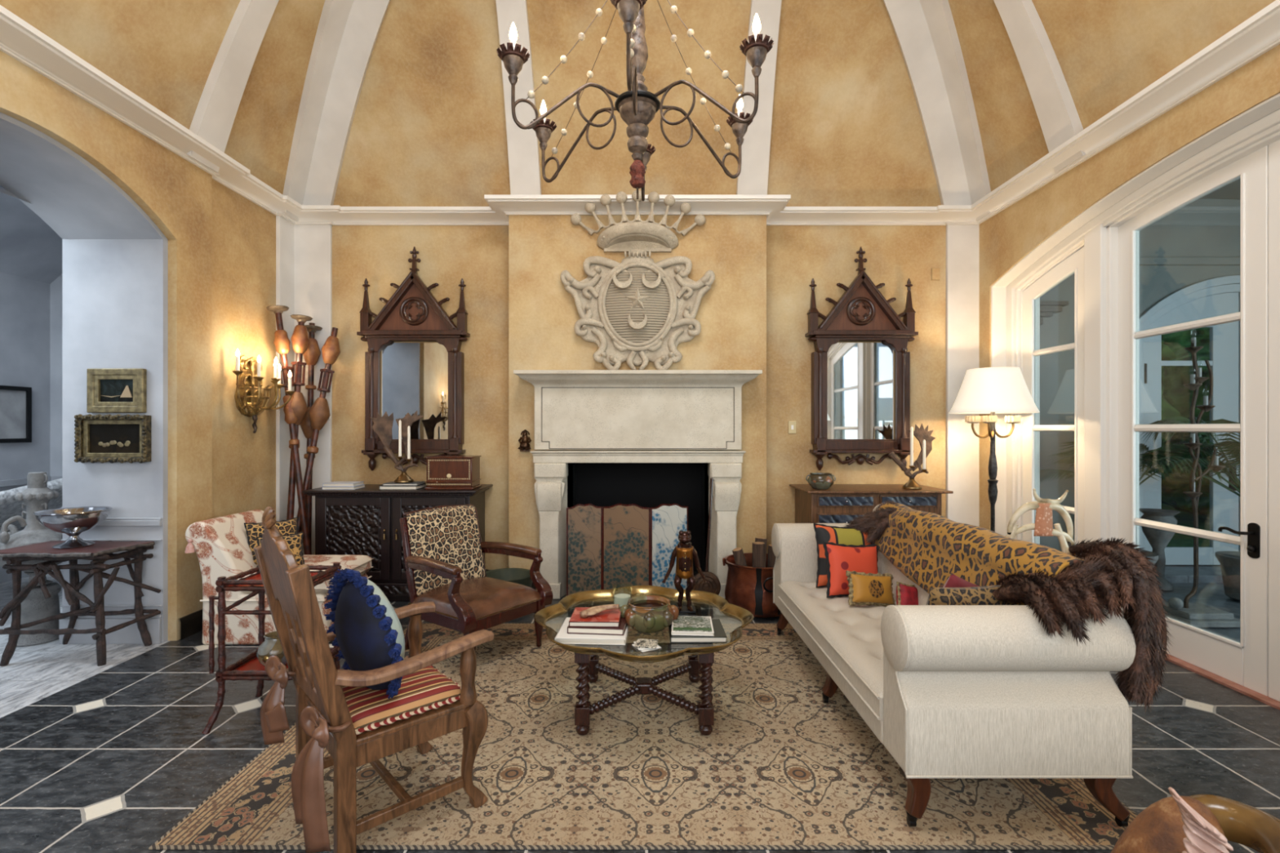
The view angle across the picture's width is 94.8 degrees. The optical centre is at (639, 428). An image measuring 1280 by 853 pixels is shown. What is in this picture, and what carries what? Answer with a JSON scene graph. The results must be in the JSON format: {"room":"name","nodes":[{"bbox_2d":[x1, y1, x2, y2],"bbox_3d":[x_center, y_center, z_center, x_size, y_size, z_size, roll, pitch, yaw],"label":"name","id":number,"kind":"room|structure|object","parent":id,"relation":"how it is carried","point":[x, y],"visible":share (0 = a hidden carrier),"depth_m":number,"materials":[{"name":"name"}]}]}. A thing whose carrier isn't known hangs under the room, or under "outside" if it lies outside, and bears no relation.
{"room":"living room","nodes":[
{"label":"living room","id":0,"kind":"room"},
{"bbox_2d":[0,271,49,531],"bbox_3d":[-6.050,-0.050,2.250,0.100,3.000,7.700,0,0,0],"label":"wall","id":1,"kind":"structure","parent":0,"point":[24,303],"depth_m":5.75,"materials":[{"name":"grey paint"}]},
{"bbox_2d":[0,385,31,443],"bbox_3d":[-5.980,-0.130,5.530,0.030,0.540,0.480,0,0,0],"label":"framed picture","id":2,"kind":"object","parent":1,"relation":"attached to","point":[15,402],"visible":1,"depth_m":5.63,"materials":[{"name":"black metal"}]},
{"bbox_2d":[0,186,62,284],"bbox_3d":[-4.950,-1.730,2.225,2.200,0.620,7.650,0,0,0],"label":"ceiling","id":3,"kind":"structure","parent":0,"point":[30,249],"depth_m":5.47,"materials":[{"name":"grey paint"}]},
{"bbox_2d":[49,274,62,508],"bbox_3d":[-5.000,-0.450,6.040,2.200,3.800,0.120,0,0,0],"label":"wall","id":4,"kind":"structure","parent":0,"point":[55,286],"depth_m":5.98,"materials":[{"name":"grey paint"}]},
{"bbox_2d":[0,112,168,643],"bbox_3d":[-3.560,-0.350,3.200,0.680,3.600,9.600,0,0,0],"label":"wall","id":5,"kind":"structure","parent":0,"point":[115,256],"depth_m":3.97,"materials":[{"name":"grey paint"}]},
{"bbox_2d":[58,517,162,644],"bbox_3d":[-3.562,1.028,3.958,0.675,0.845,0.027,0,0,0],"label":"trim","id":6,"kind":"structure","parent":5,"relation":"attached to","point":[130,634],"depth_m":3.94,"materials":[{"name":"grey paint"}]},
{"bbox_2d":[74,413,151,463],"bbox_3d":[-3.530,0.070,3.939,0.481,0.330,0.062,0,0,0],"label":"framed painting","id":7,"kind":"object","parent":5,"relation":"attached to","point":[108,437],"visible":1,"depth_m":3.94},
{"bbox_2d":[86,368,146,413],"bbox_3d":[-3.516,-0.251,3.953,0.378,0.297,0.035,0,0,0],"label":"framed painting","id":8,"kind":"object","parent":5,"relation":"attached to","point":[108,390],"visible":1,"depth_m":3.94,"materials":[{"name":"brown paint"}]},
{"bbox_2d":[0,50,275,640],"bbox_3d":[-3.190,-0.300,1.950,0.060,3.500,7.100,0,0,0],"label":"wall","id":9,"kind":"structure","parent":0,"point":[222,243],"depth_m":4.19,"materials":[{"name":"beige paint"}]},
{"bbox_2d":[186,0,279,173],"bbox_3d":[-2.033,-2.867,3.652,2.632,1.981,0.272,0,0,26],"label":"trim","id":10,"kind":"structure","parent":9,"relation":"attached to","point":[216,110],"depth_m":4.01,"materials":[{"name":"paint"}]},
{"bbox_2d":[232,348,294,433],"bbox_3d":[-3.096,-0.286,4.770,0.393,0.658,0.436,0,0,37],"label":"wall sconce","id":11,"kind":"object","parent":9,"relation":"attached to","point":[250,402],"visible":1,"depth_m":4.75,"materials":[{"name":"metal"}]},
{"bbox_2d":[0,0,1279,225],"bbox_3d":[-0.045,-1.922,1.935,6.410,0.112,7.070,0,0,0],"label":"trim","id":12,"kind":"structure","parent":9,"relation":"attached to","point":[1260,33],"depth_m":4.23,"materials":[{"name":"white paint"}]},
{"bbox_2d":[508,215,766,591],"bbox_3d":[-0.021,-0.250,5.528,2.258,3.400,0.784,0,0,0],"label":"wall","id":13,"kind":"structure","parent":0,"point":[731,316],"depth_m":5.16,"materials":[{"name":"beige paint"}]},
{"bbox_2d":[495,0,541,195],"bbox_3d":[-0.991,-2.869,4.268,0.277,1.977,2.332,0,0,-2],"label":"trim","id":14,"kind":"structure","parent":13,"relation":"attached to","point":[522,144],"depth_m":4.92,"materials":[{"name":"paint"}]},
{"bbox_2d":[560,248,715,369],"bbox_3d":[-0.021,-1.011,5.066,1.338,1.059,0.190,0,0,0],"label":"shield","id":15,"kind":"object","parent":13,"relation":"attached to","point":[637,310],"visible":0.98,"depth_m":5.06,"materials":[{"name":"grey stone"}]},
{"bbox_2d":[570,190,705,252],"bbox_3d":[-0.017,-1.772,5.041,1.179,0.464,0.258,0,0,0],"label":"heraldic coronet","id":16,"kind":"object","parent":13,"relation":"attached to","point":[647,235],"visible":1,"depth_m":5.03,"materials":[{"name":"grey stone"}]},
{"bbox_2d":[736,0,782,195],"bbox_3d":[0.973,-2.869,4.268,0.277,1.977,2.332,0,0,2],"label":"trim","id":17,"kind":"structure","parent":13,"relation":"attached to","point":[753,179],"depth_m":4.90,"materials":[{"name":"paint"}]},
{"bbox_2d":[0,0,1275,206],"bbox_3d":[-0.025,-3.077,1.910,6.270,2.342,7.020,0,0,0],"label":"ceiling","id":18,"kind":"structure","parent":0,"point":[428,126],"depth_m":4.70,"materials":[{"name":"beige paint"}]},
{"bbox_2d":[496,0,773,201],"bbox_3d":[-0.012,-2.440,2.900,1.247,2.620,1.380,0,0,0],"label":"chandelier","id":19,"kind":"object","parent":18,"relation":"hanging from","point":[637,107],"visible":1,"depth_m":2.82,"materials":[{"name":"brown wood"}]},
{"bbox_2d":[332,225,946,570],"bbox_3d":[0.000,-0.300,5.520,6.800,3.500,0.200,0,0,0],"label":"wall","id":20,"kind":"structure","parent":0,"point":[477,255],"depth_m":5.42,"materials":[{"name":"beige paint"}]},
{"bbox_2d":[275,215,332,555],"bbox_3d":[-3.030,-0.218,5.300,0.380,3.336,0.260,0,0,0],"label":"trim","id":21,"kind":"structure","parent":20,"relation":"attached to","point":[304,252],"depth_m":5.39,"materials":[{"name":"paint"}]},
{"bbox_2d":[282,0,390,221],"bbox_3d":[-1.923,-2.869,4.205,3.480,1.977,0.408,0,0,45],"label":"ceiling beam","id":22,"kind":"structure","parent":20,"relation":"attached to","point":[348,31],"depth_m":4.80,"materials":[{"name":"paint"}]},
{"bbox_2d":[356,246,470,471],"bbox_3d":[-2.057,-0.634,5.349,0.985,2.042,0.138,0,0,0],"label":"mirror","id":23,"kind":"object","parent":20,"relation":"attached to","point":[402,379],"visible":0.92,"depth_m":5.35,"materials":[{"name":"brown wood"}]},
{"bbox_2d":[382,342,448,439],"bbox_3d":[-2.057,-0.332,5.383,0.627,0.897,0.015,0,0,0],"label":"mirror glass","id":24,"kind":"object","parent":23,"relation":"on","point":[415,375],"depth_m":5.38,"materials":[{"name":"grey"}]},
{"bbox_2d":[804,246,918,471],"bbox_3d":[2.013,-0.634,5.349,0.985,2.042,0.138,0,0,0],"label":"mirror","id":25,"kind":"object","parent":20,"relation":"attached to","point":[860,392],"visible":0.97,"depth_m":5.36,"materials":[{"name":"brown wood"}]},
{"bbox_2d":[826,342,893,439],"bbox_3d":[2.013,-0.332,5.383,0.627,0.897,0.015,0,0,0],"label":"mirror glass","id":26,"kind":"object","parent":25,"relation":"on","point":[860,375],"depth_m":5.38,"materials":[{"name":"grey"}]},
{"bbox_2d":[883,0,991,222],"bbox_3d":[1.873,-2.869,4.205,3.480,1.977,0.408,0,0,-45],"label":"trim","id":27,"kind":"structure","parent":20,"relation":"attached to","point":[925,31],"depth_m":4.80,"materials":[{"name":"paint"}]},
{"bbox_2d":[946,224,979,526],"bbox_3d":[2.970,-0.218,5.410,0.300,3.336,0.040,0,0,0],"label":"trim","id":28,"kind":"structure","parent":20,"relation":"attached to","point":[962,241],"depth_m":5.39,"materials":[{"name":"paint"}]},
{"bbox_2d":[0,571,1279,852],"bbox_3d":[0.050,1.500,3.000,16.100,0.100,10.000,0,0,0],"label":"floor","id":29,"kind":"structure","parent":0,"point":[110,761],"depth_m":2.72,"materials":[{"name":"tile"}]},
{"bbox_2d":[0,478,62,532],"bbox_3d":[-5.361,0.922,4.516,1.138,1.062,1.492,0,0,0],"label":"sofa","id":30,"kind":"object","parent":29,"relation":"on","point":[10,507],"visible":0.24,"depth_m":4.76,"materials":[{"name":"white fabric"}]},
{"bbox_2d":[12,582,61,647],"bbox_3d":[-4.120,1.265,4.020,0.260,0.370,0.260,0,0,0],"label":"stone plinth","id":31,"kind":"object","parent":29,"relation":"on","point":[34,607],"visible":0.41,"depth_m":3.95,"materials":[{"name":"grey stone"}]},
{"bbox_2d":[0,471,62,586],"bbox_3d":[-4.120,0.688,4.020,0.437,0.772,0.437,0,0,45],"label":"urn","id":32,"kind":"object","parent":31,"relation":"on","point":[37,496],"visible":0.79,"depth_m":3.97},
{"bbox_2d":[0,540,160,666],"bbox_3d":[-3.570,1.101,3.743,0.766,0.711,0.466,0,0,0],"label":"table","id":33,"kind":"object","parent":29,"relation":"on","point":[100,552],"visible":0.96,"depth_m":3.60,"materials":[{"name":"brown wood"}]},
{"bbox_2d":[32,506,112,548],"bbox_3d":[-3.600,0.635,3.740,0.368,0.228,0.360,0,0,0],"label":"bowl","id":34,"kind":"object","parent":33,"relation":"on","point":[72,522],"visible":1,"depth_m":3.68,"materials":[{"name":"silver metal"}]},
{"bbox_2d":[201,562,341,734],"bbox_3d":[-1.820,1.089,2.990,0.521,0.737,0.423,0,0,0],"label":"tray table","id":35,"kind":"object","parent":29,"relation":"on","point":[249,668],"visible":0.61,"depth_m":2.83,"materials":[{"name":"red paint"}]},
{"bbox_2d":[235,657,288,670],"bbox_3d":[-1.820,1.204,2.990,0.380,0.010,0.280,0,0,0],"label":"tray","id":36,"kind":"object","parent":35,"relation":"on","point":[251,663],"depth_m":2.97,"materials":[{"name":"red paint"}]},
{"bbox_2d":[256,631,287,666],"bbox_3d":[-1.830,1.117,2.958,0.170,0.162,0.173,0,0,0],"label":"ceramic jar","id":37,"kind":"object","parent":35,"relation":"on","point":[272,646],"visible":0.52,"depth_m":2.90,"materials":[{"name":"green ceramic"}]},
{"bbox_2d":[227,572,333,586],"bbox_3d":[-1.820,0.774,2.990,0.380,0.010,0.280,0,0,0],"label":"tray","id":38,"kind":"object","parent":35,"relation":"on","point":[257,575],"depth_m":3.00,"materials":[{"name":"red paint"}]},
{"bbox_2d":[185,509,373,644],"bbox_3d":[-2.556,1.039,4.223,0.972,0.822,0.684,0,0,0],"label":"slipper chair","id":39,"kind":"object","parent":29,"relation":"on","point":[220,545],"visible":0.41,"depth_m":3.92,"materials":[{"name":"fabric"}]},
{"bbox_2d":[244,517,297,564],"bbox_3d":[-2.660,0.831,4.270,0.158,0.318,0.351,0,0,42],"label":"leopard pillow","id":40,"kind":"object","parent":39,"relation":"on","point":[288,526],"visible":0.38,"depth_m":4.19,"materials":[{"name":"fabric"}]},
{"bbox_2d":[237,555,373,593],"bbox_3d":[-2.380,1.045,4.240,0.620,0.150,0.650,0,0,0],"label":"seat cushion","id":41,"kind":"object","parent":39,"relation":"on","point":[362,563],"depth_m":4.31,"materials":[{"name":"fabric"}]},
{"bbox_2d":[266,305,311,555],"bbox_3d":[-2.962,0.206,5.020,0.429,2.495,0.170,0,0,0],"label":"pole","id":42,"kind":"object","parent":29,"relation":"on","point":[282,342],"visible":0.91,"depth_m":4.99,"materials":[{"name":"red paint"}]},
{"bbox_2d":[286,314,312,519],"bbox_3d":[-2.947,0.240,5.068,0.194,2.422,0.233,0,0,0],"label":"pole","id":43,"kind":"object","parent":29,"relation":"on","point":[300,338],"visible":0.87,"depth_m":5.04,"materials":[{"name":"red paint"}]},
{"bbox_2d":[300,322,322,550],"bbox_3d":[-2.967,0.250,5.292,0.181,2.403,0.241,0,0,0],"label":"pole","id":44,"kind":"object","parent":29,"relation":"on","point":[311,356],"visible":0.66,"depth_m":5.26,"materials":[{"name":"red paint"}]},
{"bbox_2d":[296,327,340,533],"bbox_3d":[-2.860,0.275,5.126,0.174,2.361,0.490,0,0,29],"label":"pole","id":45,"kind":"object","parent":29,"relation":"on","point":[319,412],"visible":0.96,"depth_m":5.16,"materials":[{"name":"red paint"}]},
{"bbox_2d":[302,484,493,601],"bbox_3d":[-2.065,0.983,5.115,1.430,0.935,0.570,0,0,0],"label":"sideboard","id":46,"kind":"object","parent":29,"relation":"on","point":[364,521],"visible":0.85,"depth_m":4.88,"materials":[{"name":"black wood"}]},
{"bbox_2d":[378,483,426,489],"bbox_3d":[-2.020,0.498,5.020,0.310,0.032,0.240,0,0,0],"label":"book","id":47,"kind":"object","parent":46,"relation":"on","point":[421,486],"visible":0.78,"depth_m":4.91,"materials":[{"name":"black paper"}]},
{"bbox_2d":[382,481,425,485],"bbox_3d":[-2.013,0.473,5.030,0.285,0.016,0.220,0,0,-3],"label":"book","id":48,"kind":"object","parent":47,"relation":"on","point":[391,483],"visible":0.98,"depth_m":4.93,"materials":[{"name":"grey paper"}]},
{"bbox_2d":[370,410,424,483],"bbox_3d":[-2.095,0.154,5.030,0.464,0.617,0.160,0,0,0],"label":"candlestick","id":49,"kind":"object","parent":48,"relation":"on","point":[382,426],"visible":1,"depth_m":5.07,"materials":[{"name":"gold metal"}]},
{"bbox_2d":[425,455,481,489],"bbox_3d":[-1.594,0.377,5.034,0.400,0.275,0.273,0,0,0],"label":"box","id":50,"kind":"object","parent":46,"relation":"on","point":[443,472],"visible":1,"depth_m":4.91,"materials":[{"name":"brown wood"}]},
{"bbox_2d":[566,502,688,601],"bbox_3d":[-0.104,1.040,4.911,1.017,0.821,0.113,0,0,0],"label":"fire screen","id":51,"kind":"object","parent":29,"relation":"on","point":[618,545],"visible":0.73,"depth_m":4.89,"materials":[{"name":"multicoloured fabric"}]},
{"bbox_2d":[513,369,762,599],"bbox_3d":[-0.018,0.485,5.005,2.055,1.930,0.301,0,0,0],"label":"fireplace mantel","id":52,"kind":"object","parent":29,"relation":"on","point":[575,409],"visible":0.95,"depth_m":5.00,"materials":[{"name":"stone"}]},
{"bbox_2d":[513,369,762,387],"bbox_3d":[-0.018,-0.412,5.005,2.055,0.135,0.301,0,0,0],"label":"mantel shelf","id":53,"kind":"object","parent":52,"relation":"attached to","point":[538,378],"depth_m":4.91,"materials":[{"name":"stone"}]},
{"bbox_2d":[148,622,1137,849],"bbox_3d":[0.085,1.446,3.185,3.550,0.008,2.330,0,0,0],"label":"rug","id":54,"kind":"object","parent":29,"relation":"on","point":[780,766],"visible":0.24,"depth_m":2.39,"materials":[{"name":"beige carpet"}]},
{"bbox_2d":[253,506,493,852],"bbox_3d":[-1.018,0.859,2.240,0.717,1.184,0.622,0,0,-43],"label":"armchair","id":55,"kind":"object","parent":54,"relation":"on","point":[289,588],"visible":0.89,"depth_m":2.05,"materials":[{"name":"brown wood"}]},
{"bbox_2d":[260,655,295,744],"bbox_3d":[-1.378,1.052,2.257,0.171,0.346,0.150,0,0,10],"label":"ribbon bow","id":56,"kind":"object","parent":55,"relation":"attached to","point":[273,718],"visible":0.91,"depth_m":2.23,"materials":[{"name":"brown fabric"}]},
{"bbox_2d":[291,706,351,852],"bbox_3d":[-1.045,1.126,1.891,0.199,0.435,0.149,0,0,-7],"label":"ribbon bow","id":57,"kind":"object","parent":55,"relation":"attached to","point":[308,792],"visible":0.94,"depth_m":1.86,"materials":[{"name":"brown fabric"}]},
{"bbox_2d":[341,657,461,735],"bbox_3d":[-0.978,1.005,2.277,0.457,0.055,0.497,0,0,-43],"label":"seat cushion","id":58,"kind":"object","parent":55,"relation":"on","point":[424,690],"visible":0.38,"depth_m":2.15,"materials":[{"name":"fabric"}]},
{"bbox_2d":[324,568,404,698],"bbox_3d":[-1.025,0.798,2.220,0.471,0.562,0.204,0,0,35],"label":"fringed pillow","id":59,"kind":"object","parent":58,"relation":"on","point":[368,631],"visible":0.77,"depth_m":2.12,"materials":[{"name":"blue fabric"}]},
{"bbox_2d":[400,504,553,650],"bbox_3d":[-1.089,0.992,3.847,0.753,0.910,0.715,0,0,36],"label":"armchair","id":60,"kind":"object","parent":54,"relation":"on","point":[444,548],"visible":0.87,"depth_m":3.81,"materials":[{"name":"brown wood"}]},
{"bbox_2d":[533,585,753,735],"bbox_3d":[0.020,1.204,3.060,1.080,0.473,1.080,0,0,22],"label":"coffee table","id":61,"kind":"object","parent":54,"relation":"on","point":[586,657],"visible":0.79,"depth_m":2.87,"materials":[{"name":"gold metal"}]},
{"bbox_2d":[555,617,629,644],"bbox_3d":[-0.225,0.991,2.880,0.330,0.028,0.300,0,0,3],"label":"book","id":62,"kind":"object","parent":61,"relation":"on","point":[562,637],"visible":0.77,"depth_m":2.74,"materials":[{"name":"white paper"}]},
{"bbox_2d":[567,617,626,635],"bbox_3d":[-0.200,0.961,2.900,0.270,0.030,0.240,0,0,6],"label":"book","id":63,"kind":"object","parent":62,"relation":"on","point":[580,630],"visible":0.48,"depth_m":2.79,"materials":[{"name":"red paper"}]},
{"bbox_2d":[568,607,621,627],"bbox_3d":[-0.215,0.931,2.900,0.240,0.028,0.220,0,0,2],"label":"book","id":64,"kind":"object","parent":63,"relation":"on","point":[607,618],"visible":0.83,"depth_m":2.82,"materials":[{"name":"red paper"}]},
{"bbox_2d":[618,595,679,632],"bbox_3d":[0.045,0.938,2.960,0.285,0.134,0.286,0,0,22],"label":"bowl","id":65,"kind":"object","parent":61,"relation":"on","point":[643,613],"visible":0.98,"depth_m":2.87,"materials":[{"name":"green ceramic"}]},
{"bbox_2d":[662,530,707,613],"bbox_3d":[0.245,0.782,3.236,0.254,0.445,0.109,0,0,0],"label":"frog statue","id":66,"kind":"object","parent":61,"relation":"on","point":[684,553],"visible":0.98,"depth_m":3.21,"materials":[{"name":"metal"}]},
{"bbox_2d":[668,618,727,643],"bbox_3d":[0.275,0.991,2.880,0.265,0.028,0.260,0,0,0],"label":"book","id":67,"kind":"object","parent":61,"relation":"on","point":[720,636],"visible":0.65,"depth_m":2.75,"materials":[{"name":"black paper"}]},
{"bbox_2d":[671,615,714,635],"bbox_3d":[0.255,0.967,2.885,0.200,0.018,0.240,0,0,3],"label":"magazine","id":68,"kind":"object","parent":67,"relation":"on","point":[682,625],"visible":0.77,"depth_m":2.84,"materials":[{"name":"white paper"}]},
{"bbox_2d":[673,616,711,631],"bbox_3d":[0.255,0.959,2.886,0.184,0.001,0.222,0,0,3],"label":"picture","id":69,"kind":"object","parent":68,"relation":"on","point":[682,624],"depth_m":2.88},
{"bbox_2d":[771,504,1135,826],"bbox_3d":[1.344,0.975,3.125,0.841,0.933,2.130,0,0,0],"label":"sofa","id":70,"kind":"object","parent":54,"relation":"on","point":[948,691],"visible":0.87,"depth_m":2.10,"materials":[{"name":"beige fabric"}]},
{"bbox_2d":[813,522,872,587],"bbox_3d":[1.344,0.837,3.840,0.477,0.438,0.168,0,0,-12],"label":"cushion","id":71,"kind":"object","parent":70,"relation":"on","point":[837,535],"visible":0.44,"depth_m":3.80,"materials":[{"name":"multicoloured fabric"}]},
{"bbox_2d":[822,541,878,598],"bbox_3d":[1.309,0.877,3.620,0.422,0.366,0.154,0,0,-17],"label":"cushion","id":72,"kind":"object","parent":70,"relation":"on","point":[840,557],"visible":0.73,"depth_m":3.57,"materials":[{"name":"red fabric"}]},
{"bbox_2d":[845,570,895,606],"bbox_3d":[1.337,0.932,3.400,0.326,0.224,0.117,0,0,-15],"label":"cushion","id":73,"kind":"object","parent":70,"relation":"on","point":[869,588],"visible":0.98,"depth_m":3.36,"materials":[{"name":"yellow fabric"}]},
{"bbox_2d":[926,584,1016,604],"bbox_3d":[1.360,0.821,2.470,0.420,0.365,0.203,0,0,-9],"label":"cushion","id":74,"kind":"object","parent":70,"relation":"on","point":[980,595],"visible":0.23,"depth_m":2.37,"materials":[{"name":"beige fabric"}]},
{"bbox_2d":[844,499,1173,712],"bbox_3d":[1.661,0.738,3.017,0.644,0.658,2.095,0,0,-3],"label":"throw","id":75,"kind":"object","parent":70,"relation":"on","point":[926,548],"visible":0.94,"depth_m":2.23,"materials":[{"name":"brown fur"}]},
{"bbox_2d":[692,478,720,595],"bbox_3d":[0.532,0.921,4.829,0.234,1.003,0.154,0,0,-23],"label":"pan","id":76,"kind":"object","parent":29,"relation":"on","point":[713,584],"visible":0.73,"depth_m":4.81,"materials":[{"name":"brown metal"}]},
{"bbox_2d":[722,552,780,617],"bbox_3d":[0.936,1.227,4.657,0.575,0.413,0.564,0,0,0],"label":"bucket","id":77,"kind":"object","parent":29,"relation":"on","point":[748,588],"visible":0.59,"depth_m":4.43,"materials":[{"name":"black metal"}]},
{"bbox_2d":[789,484,953,523],"bbox_3d":[1.965,0.983,5.100,1.190,0.935,0.600,0,0,0],"label":"dresser","id":78,"kind":"object","parent":29,"relation":"on","point":[840,503],"visible":0.31,"depth_m":4.87,"materials":[{"name":"brown wood"}]},
{"bbox_2d":[888,422,935,489],"bbox_3d":[2.330,0.236,5.000,0.411,0.557,0.160,0,0,0],"label":"candlestick","id":79,"kind":"object","parent":78,"relation":"on","point":[925,438],"visible":1,"depth_m":5.00,"materials":[{"name":"gold metal"}]},
{"bbox_2d":[949,366,1039,532],"bbox_3d":[2.910,0.482,4.850,0.643,1.936,0.643,0,0,0],"label":"floor lamp","id":80,"kind":"object","parent":29,"relation":"on","point":[992,391],"visible":0.91,"depth_m":4.70,"materials":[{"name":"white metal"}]},
{"bbox_2d":[1004,488,1121,601],"bbox_3d":[2.680,0.932,3.710,0.623,1.047,0.643,0,0,0],"label":"chair","id":81,"kind":"object","parent":29,"relation":"on","point":[1043,525],"visible":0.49,"depth_m":3.96,"materials":[{"name":"white"}]},
{"bbox_2d":[1040,440,1234,568],"bbox_3d":[4.207,0.779,5.154,1.510,1.341,1.379,0,0,0],"label":"potted palm","id":82,"kind":"object","parent":29,"relation":"on","point":[1159,452],"visible":0.2,"depth_m":4.98,"materials":[{"name":"green plant"}]},
{"bbox_2d":[1138,508,1180,590],"bbox_3d":[4.717,1.100,5.350,0.300,0.700,0.300,0,0,0],"label":"urn","id":83,"kind":"object","parent":29,"relation":"on","point":[1158,540],"visible":0.71,"depth_m":5.30,"materials":[{"name":"grey stone"}]},
{"bbox_2d":[1138,416,1240,601],"bbox_3d":[5.075,0.671,4.990,2.365,1.557,1.665,0,0,0],"label":"potted palm","id":84,"kind":"object","parent":29,"relation":"on","point":[1229,561],"visible":0.27,"depth_m":4.95,"materials":[{"name":"green plant"}]},
{"bbox_2d":[1111,786,1279,852],"bbox_3d":[1.373,1.126,1.215,0.544,0.655,0.660,0,0,0],"label":"chair","id":85,"kind":"object","parent":29,"relation":"on","point":[1197,823],"visible":1,"depth_m":1.39,"materials":[{"name":"brown leather"}]},
{"bbox_2d":[1162,329,1240,627],"bbox_3d":[4.203,0.345,4.450,0.425,2.220,0.360,0,0,0],"label":"tree","id":86,"kind":"object","parent":29,"relation":"on","point":[1197,615],"visible":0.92,"depth_m":4.44,"materials":[{"name":"brown plant"}]},
{"bbox_2d":[979,44,1279,529],"bbox_3d":[3.180,-0.300,1.950,0.140,3.500,7.100,0,0,0],"label":"wall","id":87,"kind":"structure","parent":0,"point":[1011,234],"depth_m":4.04,"materials":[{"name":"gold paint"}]},
{"bbox_2d":[993,0,1085,173],"bbox_3d":[1.983,-2.867,3.652,2.632,1.981,0.272,0,0,-26],"label":"trim","id":88,"kind":"structure","parent":87,"relation":"attached to","point":[1057,114],"depth_m":4.01,"materials":[{"name":"paint"}]},
{"bbox_2d":[991,93,1279,536],"bbox_3d":[3.291,-0.107,2.830,0.338,3.115,4.860,0,0,0],"label":"trim","id":89,"kind":"structure","parent":87,"relation":"attached to","point":[998,290],"depth_m":4.51,"materials":[{"name":"white paint"}]},
{"bbox_2d":[1164,653,1279,710],"bbox_3d":[3.375,1.443,3.160,0.170,0.014,2.000,0,0,0],"label":"trim","id":90,"kind":"structure","parent":87,"relation":"attached to","point":[1262,698],"depth_m":3.33,"materials":[{"name":"wood"}]},
{"bbox_2d":[1040,199,1240,551],"bbox_3d":[5.700,-0.500,6.000,4.800,4.100,0.200,0,0,0],"label":"wall","id":91,"kind":"structure","parent":0,"point":[1202,228],"depth_m":5.90,"materials":[{"name":"paint"}]},
{"bbox_2d":[1138,275,1240,549],"bbox_3d":[6.050,-0.070,5.930,2.300,2.920,0.120,0,0,0],"label":"trim","id":92,"kind":"structure","parent":91,"relation":"attached to","point":[1207,287],"depth_m":5.90,"materials":[{"name":"grey paint"}]},
{"bbox_2d":[1138,257,1240,265],"bbox_3d":[5.780,-1.670,5.880,4.640,0.080,0.040,0,0,0],"label":"trim","id":93,"kind":"structure","parent":91,"relation":"attached to","point":[1142,260],"depth_m":5.86,"materials":[{"name":"paint"}]},
{"bbox_2d":[1142,292,1239,564],"bbox_3d":[5.550,0.005,5.915,0.980,2.750,0.109,0,0,0],"label":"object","id":94,"kind":"structure","parent":91,"relation":"in","point":[1224,338],"depth_m":5.93,"materials":[{"name":"grey paint"}]},
{"bbox_2d":[1164,564,1222,582],"bbox_3d":[5.780,1.470,5.775,4.640,0.160,0.450,0,0,0],"label":"step","id":95,"kind":"structure","parent":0,"point":[1173,573],"depth_m":5.61,"materials":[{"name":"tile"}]},
{"bbox_2d":[1215,551,1240,601],"bbox_3d":[5.150,1.265,4.950,0.440,0.370,0.440,0,0,0],"label":"pot","id":96,"kind":"object","parent":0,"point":[1229,561],"depth_m":4.95,"materials":[{"name":"grey stone"}]},
{"bbox_3d":[3.430,-0.300,2.175,0.380,3.700,7.550,0,0,0],"label":"wall","id":97,"kind":"structure","parent":0,"visible":0},
{"bbox_2d":[1022,246,1084,543],"bbox_3d":[3.328,0.037,4.710,0.056,2.802,0.750,0,0,0],"label":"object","id":98,"kind":"structure","parent":97,"relation":"in","point":[1074,264],"depth_m":4.71,"materials":[{"name":"white paint"}]},
{"bbox_2d":[1006,109,1279,544],"bbox_3d":[3.353,-0.086,2.830,0.215,3.073,4.770,0,0,0],"label":"trim","id":99,"kind":"structure","parent":97,"relation":"attached to","point":[1099,237],"depth_m":4.17,"materials":[{"name":"white paint"}]},
{"bbox_2d":[1118,145,1268,696],"bbox_3d":[3.351,-0.058,3.640,0.110,2.991,0.980,0,0,0],"label":"door","id":100,"kind":"structure","parent":97,"relation":"in","point":[1245,663],"depth_m":3.30,"materials":[{"name":"white paint"}]},
{"bbox_2d":[1268,139,1279,701],"bbox_3d":[3.378,-0.061,2.663,0.056,2.998,0.965,0,0,0],"label":"door","id":101,"kind":"structure","parent":97,"relation":"in","point":[1273,148],"depth_m":3.12,"materials":[{"name":"white paint"}]},
{"label":"outside","id":102,"kind":"structure","parent":0,"visible":0},
{"bbox_2d":[1161,503,1209,546],"bbox_3d":[8.500,1.520,11.025,11.000,0.100,9.950,0,0,0],"label":"ground","id":103,"kind":"structure","parent":102,"point":[1185,519],"depth_m":8.61,"materials":[{"name":"green plant"}]},
{"bbox_2d":[1161,340,1182,480],"bbox_3d":[6.816,-0.230,9.380,2.717,3.400,2.763,0,0,0],"label":"shrub","id":104,"kind":"object","parent":103,"relation":"on","point":[1168,411],"visible":0.02,"depth_m":8.62,"materials":[{"name":"green plant"}]},
{"bbox_2d":[1161,337,1209,520],"bbox_3d":[9.345,0.020,9.393,2.903,2.900,2.890,0,0,0],"label":"tree","id":105,"kind":"object","parent":103,"relation":"on","point":[1175,393],"visible":0.17,"depth_m":8.94,"materials":[{"name":"green plant"}]},
{"bbox_2d":[1161,327,1209,352],"bbox_3d":[11.552,-0.430,11.633,3.236,3.800,3.166,0,0,23],"label":"shrub","id":106,"kind":"object","parent":103,"relation":"on","point":[1175,341],"visible":0.02,"depth_m":11.28,"materials":[{"name":"green plant"}]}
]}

